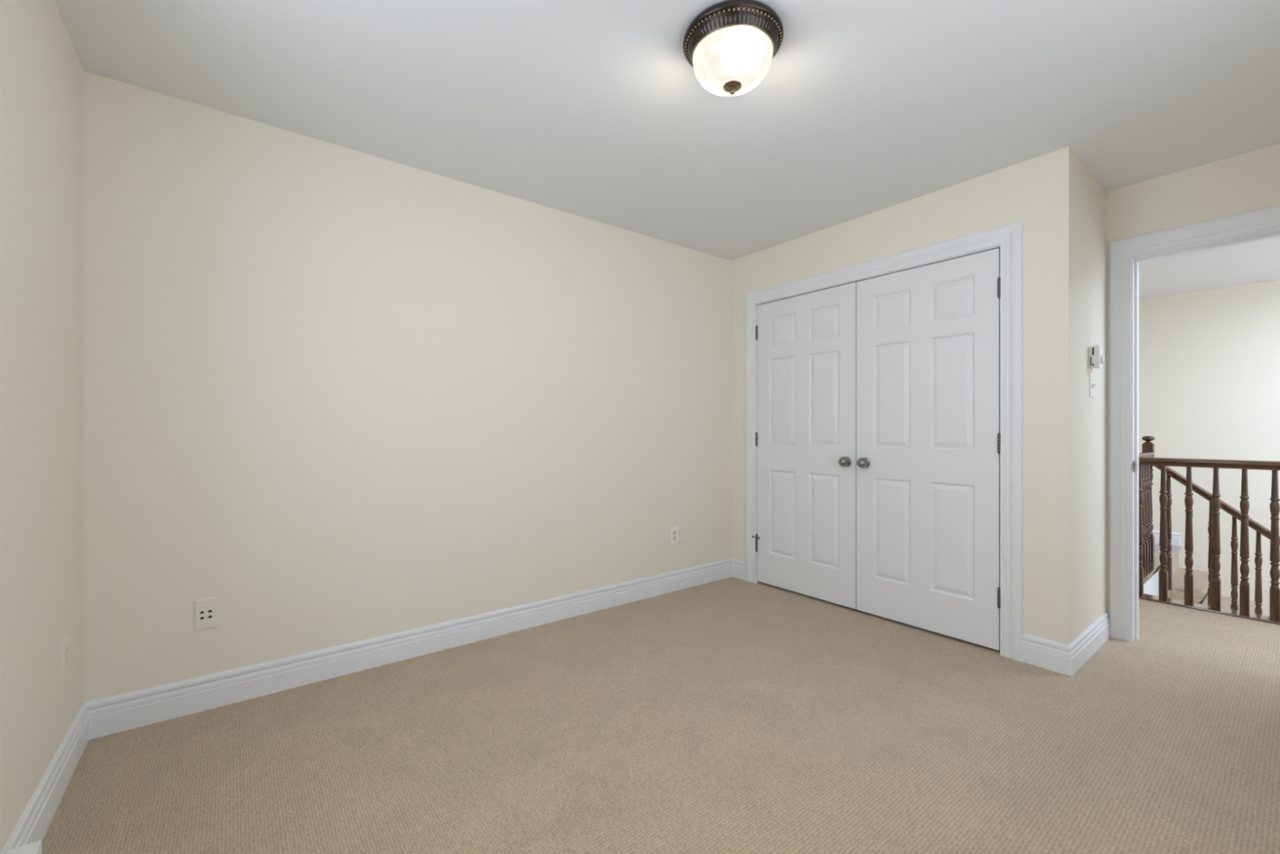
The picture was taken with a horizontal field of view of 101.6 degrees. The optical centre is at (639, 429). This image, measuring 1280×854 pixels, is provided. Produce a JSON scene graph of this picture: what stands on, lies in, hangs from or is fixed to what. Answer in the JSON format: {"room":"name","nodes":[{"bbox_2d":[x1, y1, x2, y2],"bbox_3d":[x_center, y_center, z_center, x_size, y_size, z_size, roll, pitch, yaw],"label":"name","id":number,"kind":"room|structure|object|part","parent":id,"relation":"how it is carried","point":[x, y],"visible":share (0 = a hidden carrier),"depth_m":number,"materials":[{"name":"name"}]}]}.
{"room":"empty bedroom","nodes":[
{"label":"empty bedroom","id":0,"kind":"room"},
{"bbox_2d":[0,0,83,853],"bbox_3d":[-1.077,-0.090,0.562,0.150,2.440,3.292,0,0,-38],"label":"wall","id":1,"kind":"structure","parent":0,"point":[42,71],"depth_m":1.45,"materials":[{"name":"white paint"}]},
{"bbox_2d":[6,840,41,853],"bbox_3d":[-0.908,1.053,0.538,0.054,0.153,1.758,0,0,-38],"label":"baseboard heater","id":2,"kind":"object","parent":1,"relation":"attached to","point":[35,847],"visible":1,"depth_m":1.22,"materials":[{"name":"white metal"}]},
{"bbox_2d":[0,702,88,853],"bbox_3d":[-1.058,1.062,0.672,0.015,0.136,3.142,0,0,-38],"label":"baseboard","id":3,"kind":"structure","parent":1,"relation":"attached to","point":[34,821],"depth_m":1.53,"materials":[{"name":"white paint"}]},
{"bbox_2d":[61,635,68,679],"bbox_3d":[-1.854,0.735,1.686,0.008,0.116,0.070,0,0,-38],"label":"duplex outlet","id":4,"kind":"object","parent":1,"relation":"attached to","point":[64,644],"visible":1,"depth_m":1.67,"materials":[{"name":"white plastic"}]},
{"bbox_2d":[65,657,68,668],"bbox_3d":[-1.853,0.754,1.687,0.003,0.028,0.034,0,0,-38],"label":"receptacle","id":5,"kind":"object","parent":4,"relation":"attached to","point":[66,659],"depth_m":1.69,"materials":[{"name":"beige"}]},
{"bbox_2d":[65,645,68,656],"bbox_3d":[-1.853,0.715,1.687,0.003,0.028,0.034,0,0,-38],"label":"receptacle","id":6,"kind":"object","parent":4,"relation":"attached to","point":[66,646],"depth_m":1.69,"materials":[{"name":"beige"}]},
{"bbox_2d":[83,71,731,702],"bbox_3d":[-0.430,-0.090,3.251,4.478,2.440,0.150,0,0,-38],"label":"wall","id":7,"kind":"structure","parent":0,"point":[334,395],"depth_m":2.44,"materials":[{"name":"white paint"}]},
{"bbox_2d":[194,596,217,631],"bbox_3d":[-1.757,0.745,2.115,0.072,0.122,0.008,0,0,-38],"label":"jack plate","id":8,"kind":"object","parent":7,"relation":"attached to","point":[206,610],"visible":1,"depth_m":2.11,"materials":[{"name":"white plastic"}]},
{"bbox_2d":[84,558,731,739],"bbox_3d":[-0.656,1.062,2.970,3.476,0.136,0.015,0,0,-38],"label":"baseboard","id":9,"kind":"structure","parent":7,"relation":"attached to","point":[108,715],"depth_m":2.43,"materials":[{"name":"white paint"}]},
{"bbox_2d":[670,526,677,544],"bbox_3d":[0.241,0.743,3.675,0.070,0.116,0.008,0,0,-38],"label":"duplex outlet","id":10,"kind":"object","parent":7,"relation":"attached to","point":[673,531],"visible":1,"depth_m":3.67,"materials":[{"name":"white plastic"}]},
{"bbox_2d":[41,544,1279,853],"bbox_3d":[2.517,1.270,2.157,7.778,0.280,5.502,0,0,-38],"label":"floor","id":11,"kind":"structure","parent":0,"point":[729,715],"depth_m":1.85,"materials":[{"name":"beige carpet"}]},
{"bbox_2d":[1143,570,1158,595],"bbox_3d":[4.881,1.285,2.669,1.260,0.270,3.400,0,0,-38],"label":"fascia","id":12,"kind":"object","parent":11,"relation":"attached to","point":[1151,585],"visible":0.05,"depth_m":4.21,"materials":[{"name":"white paint"}]},
{"bbox_2d":[1138,593,1279,624],"bbox_3d":[4.386,1.133,2.254,0.122,0.034,3.355,0,0,-38],"label":"nosing","id":13,"kind":"structure","parent":11,"relation":"on","point":[1227,611],"depth_m":3.26,"materials":[{"name":"brown wood"}]},
{"bbox_2d":[1138,457,1279,622],"bbox_3d":[4.332,0.649,2.283,0.062,0.932,3.465,0,0,-38],"label":"banister","id":14,"kind":"object","parent":13,"relation":"on","point":[1244,586],"visible":0.92,"depth_m":3.24,"materials":[{"name":"brown wood"}]},
{"bbox_3d":[4.332,0.209,2.283,0.062,0.052,3.465,0,0,-38],"label":"handrail","id":15,"kind":"part","parent":14,"relation":"part of","materials":[{"name":"brown wood"}]},
{"bbox_2d":[54,0,1279,299],"bbox_3d":[2.622,-1.370,2.144,7.928,0.120,5.652,0,0,-38],"label":"ceiling","id":16,"kind":"structure","parent":0,"point":[597,110],"depth_m":2.05,"materials":[{"name":"white paint"}]},
{"bbox_2d":[682,0,783,96],"bbox_3d":[0.307,-1.214,1.738,0.329,0.193,0.329,0,0,-38],"label":"ceiling light","id":17,"kind":"object","parent":16,"relation":"attached to","point":[731,46],"visible":1,"depth_m":1.65,"materials":[{"name":"white glass"}]},
{"bbox_3d":[0.307,-1.192,1.738,0.263,0.104,0.263,0,0,-38],"label":"lamp shade","id":18,"kind":"part","parent":17,"relation":"part of","materials":[{"name":"white glass"}]},
{"bbox_2d":[731,146,1075,644],"bbox_3d":[1.389,-0.090,3.263,0.110,2.440,2.069,0,0,-38],"label":"wall","id":19,"kind":"structure","parent":0,"point":[1038,192],"depth_m":2.53,"materials":[{"name":"white paint"}]},
{"bbox_2d":[751,282,856,608],"bbox_3d":[1.076,0.098,3.547,0.103,2.028,0.806,0,0,-38],"label":"door","id":20,"kind":"structure","parent":19,"relation":"in","point":[806,435],"depth_m":3.51,"materials":[{"name":"white paint"}]},
{"bbox_3d":[1.292,0.200,3.281,0.022,0.063,0.063,0,0,-38],"label":"knob","id":21,"kind":"part","parent":20,"relation":"part of","materials":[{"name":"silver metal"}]},
{"bbox_2d":[745,221,1022,661],"bbox_3d":[1.373,0.055,3.268,0.129,2.149,1.739,0,0,-38],"label":"door frame","id":22,"kind":"structure","parent":19,"relation":"attached to","point":[1009,237],"depth_m":2.61,"materials":[{"name":"white paint"}]},
{"bbox_2d":[731,558,1071,675],"bbox_3d":[1.344,1.062,3.219,0.015,0.136,2.084,0,0,-38],"label":"baseboard","id":23,"kind":"structure","parent":19,"relation":"attached to","point":[1053,655],"depth_m":2.48,"materials":[{"name":"white paint"}]},
{"bbox_2d":[856,248,1000,650],"bbox_3d":[1.566,0.098,2.920,0.103,2.028,0.774,0,0,-38],"label":"door","id":24,"kind":"structure","parent":19,"relation":"in","point":[928,440],"depth_m":2.89,"materials":[{"name":"white paint"}]},
{"bbox_3d":[1.367,0.200,3.184,0.022,0.063,0.063,0,0,-38],"label":"knob","id":25,"kind":"part","parent":24,"relation":"part of","materials":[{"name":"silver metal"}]},
{"bbox_2d":[1075,154,1106,639],"bbox_3d":[2.282,-0.090,2.718,0.627,2.440,0.110,0,0,-38],"label":"wall","id":26,"kind":"structure","parent":0,"point":[1091,197],"depth_m":2.65,"materials":[{"name":"white paint"}]},
{"bbox_2d":[1069,610,1109,675],"bbox_3d":[2.271,1.062,2.630,0.752,0.136,0.015,0,0,-38],"label":"baseboard","id":27,"kind":"structure","parent":26,"relation":"attached to","point":[1095,635],"depth_m":2.59,"materials":[{"name":"white paint"}]},
{"bbox_2d":[1088,373,1095,397],"bbox_3d":[2.302,-0.224,2.652,0.070,0.116,0.018,0,0,-38],"label":"light switch","id":28,"kind":"object","parent":26,"relation":"attached to","point":[1091,384],"visible":1,"depth_m":2.65,"materials":[{"name":"white plastic"}]},
{"bbox_2d":[1088,345,1104,368],"bbox_3d":[2.312,-0.367,2.640,0.075,0.113,0.050,0,0,-38],"label":"thermostat","id":29,"kind":"object","parent":26,"relation":"attached to","point":[1096,359],"visible":1,"depth_m":2.62,"materials":[{"name":"white plastic"}]},
{"bbox_3d":[2.319,-0.366,2.631,0.074,0.111,0.005,0,0,-38],"label":"plate","id":30,"kind":"part","parent":29,"relation":"part of","materials":[{"name":"white plastic"}]},
{"bbox_2d":[1106,143,1279,617],"bbox_3d":[2.348,-0.090,3.236,0.115,2.440,3.292,0,0,-38],"label":"wall","id":31,"kind":"structure","parent":0,"point":[1247,182],"depth_m":2.63,"materials":[{"name":"white paint"}]},
{"bbox_2d":[1132,460,1134,471],"bbox_3d":[2.642,0.195,2.795,0.046,0.060,0.004,0,0,-38],"label":"strike plate","id":32,"kind":"object","parent":31,"relation":"attached to","point":[1133,464],"visible":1,"depth_m":2.79,"materials":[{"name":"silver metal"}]},
{"bbox_2d":[1109,204,1279,641],"bbox_3d":[2.912,0.052,2.514,0.153,2.156,0.962,0,0,-38],"label":"door frame","id":33,"kind":"structure","parent":31,"relation":"attached to","point":[1122,251],"depth_m":2.80,"materials":[{"name":"white paint"}]},
{"bbox_2d":[1138,280,1279,616],"bbox_3d":[5.734,1.310,4.477,0.150,5.240,5.500,0,0,-38],"label":"wall","id":34,"kind":"structure","parent":0,"point":[1209,360],"depth_m":4.84,"materials":[{"name":"white paint"}]},
{"bbox_2d":[1143,543,1181,583],"bbox_3d":[4.208,1.133,4.345,2.416,0.034,0.160,0,0,-38],"label":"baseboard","id":35,"kind":"structure","parent":34,"relation":"attached to","point":[1152,568],"depth_m":4.36,"materials":[{"name":"white wood"}]},
{"bbox_2d":[1138,451,1153,568],"bbox_3d":[3.784,0.649,4.014,1.327,0.932,0.062,0,0,-38],"label":"banister","id":36,"kind":"object","parent":35,"relation":"on","point":[1146,483],"visible":0.22,"depth_m":4.30,"materials":[{"name":"brown wood"}]},
{"bbox_3d":[3.784,0.209,4.014,1.327,0.052,0.062,0,0,-38],"label":"handrail","id":37,"kind":"part","parent":36,"relation":"part of","materials":[{"name":"brown wood"}]},
{"bbox_2d":[1142,435,1155,562],"bbox_3d":[4.329,0.583,4.449,0.082,1.065,0.082,0,0,-38],"label":"newel post","id":38,"kind":"object","parent":35,"relation":"on","point":[1148,446],"visible":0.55,"depth_m":4.42,"materials":[{"name":"brown wood"}]},
{"bbox_3d":[4.329,0.080,4.449,0.082,0.059,0.082,0,0,-38],"label":"knob","id":39,"kind":"part","parent":38,"relation":"part of","materials":[{"name":"brown wood"}]},
{"bbox_2d":[1151,529,1179,546],"bbox_3d":[4.634,1.062,5.753,0.015,0.136,1.835,0,0,-38],"label":"baseboard","id":40,"kind":"structure","parent":34,"relation":"attached to","point":[1175,540],"depth_m":5.07,"materials":[{"name":"white paint"}]},
{"bbox_3d":[5.248,3.980,3.020,2.410,0.100,3.500,0,0,-38],"label":"floor","id":41,"kind":"structure","parent":0,"visible":0},
{"bbox_2d":[1158,551,1255,613],"bbox_3d":[5.668,2.540,3.566,1.074,2.780,2.924,0,0,-38],"label":"staircase","id":42,"kind":"structure","parent":41,"relation":"on","point":[1201,582],"depth_m":4.53,"materials":[{"name":"beige carpet"}]},
{"bbox_2d":[1153,465,1279,614],"bbox_3d":[5.183,1.783,3.355,0.062,3.094,2.708,0,0,-38],"label":"banister","id":43,"kind":"object","parent":42,"relation":"on","point":[1235,513],"visible":0.65,"depth_m":4.07,"materials":[{"name":"brown wood"}]},
{"bbox_3d":[5.183,1.387,3.355,0.062,2.303,2.708,0,0,-38],"label":"handrail","id":44,"kind":"part","parent":43,"relation":"part of","materials":[{"name":"brown wood"}]}
]}

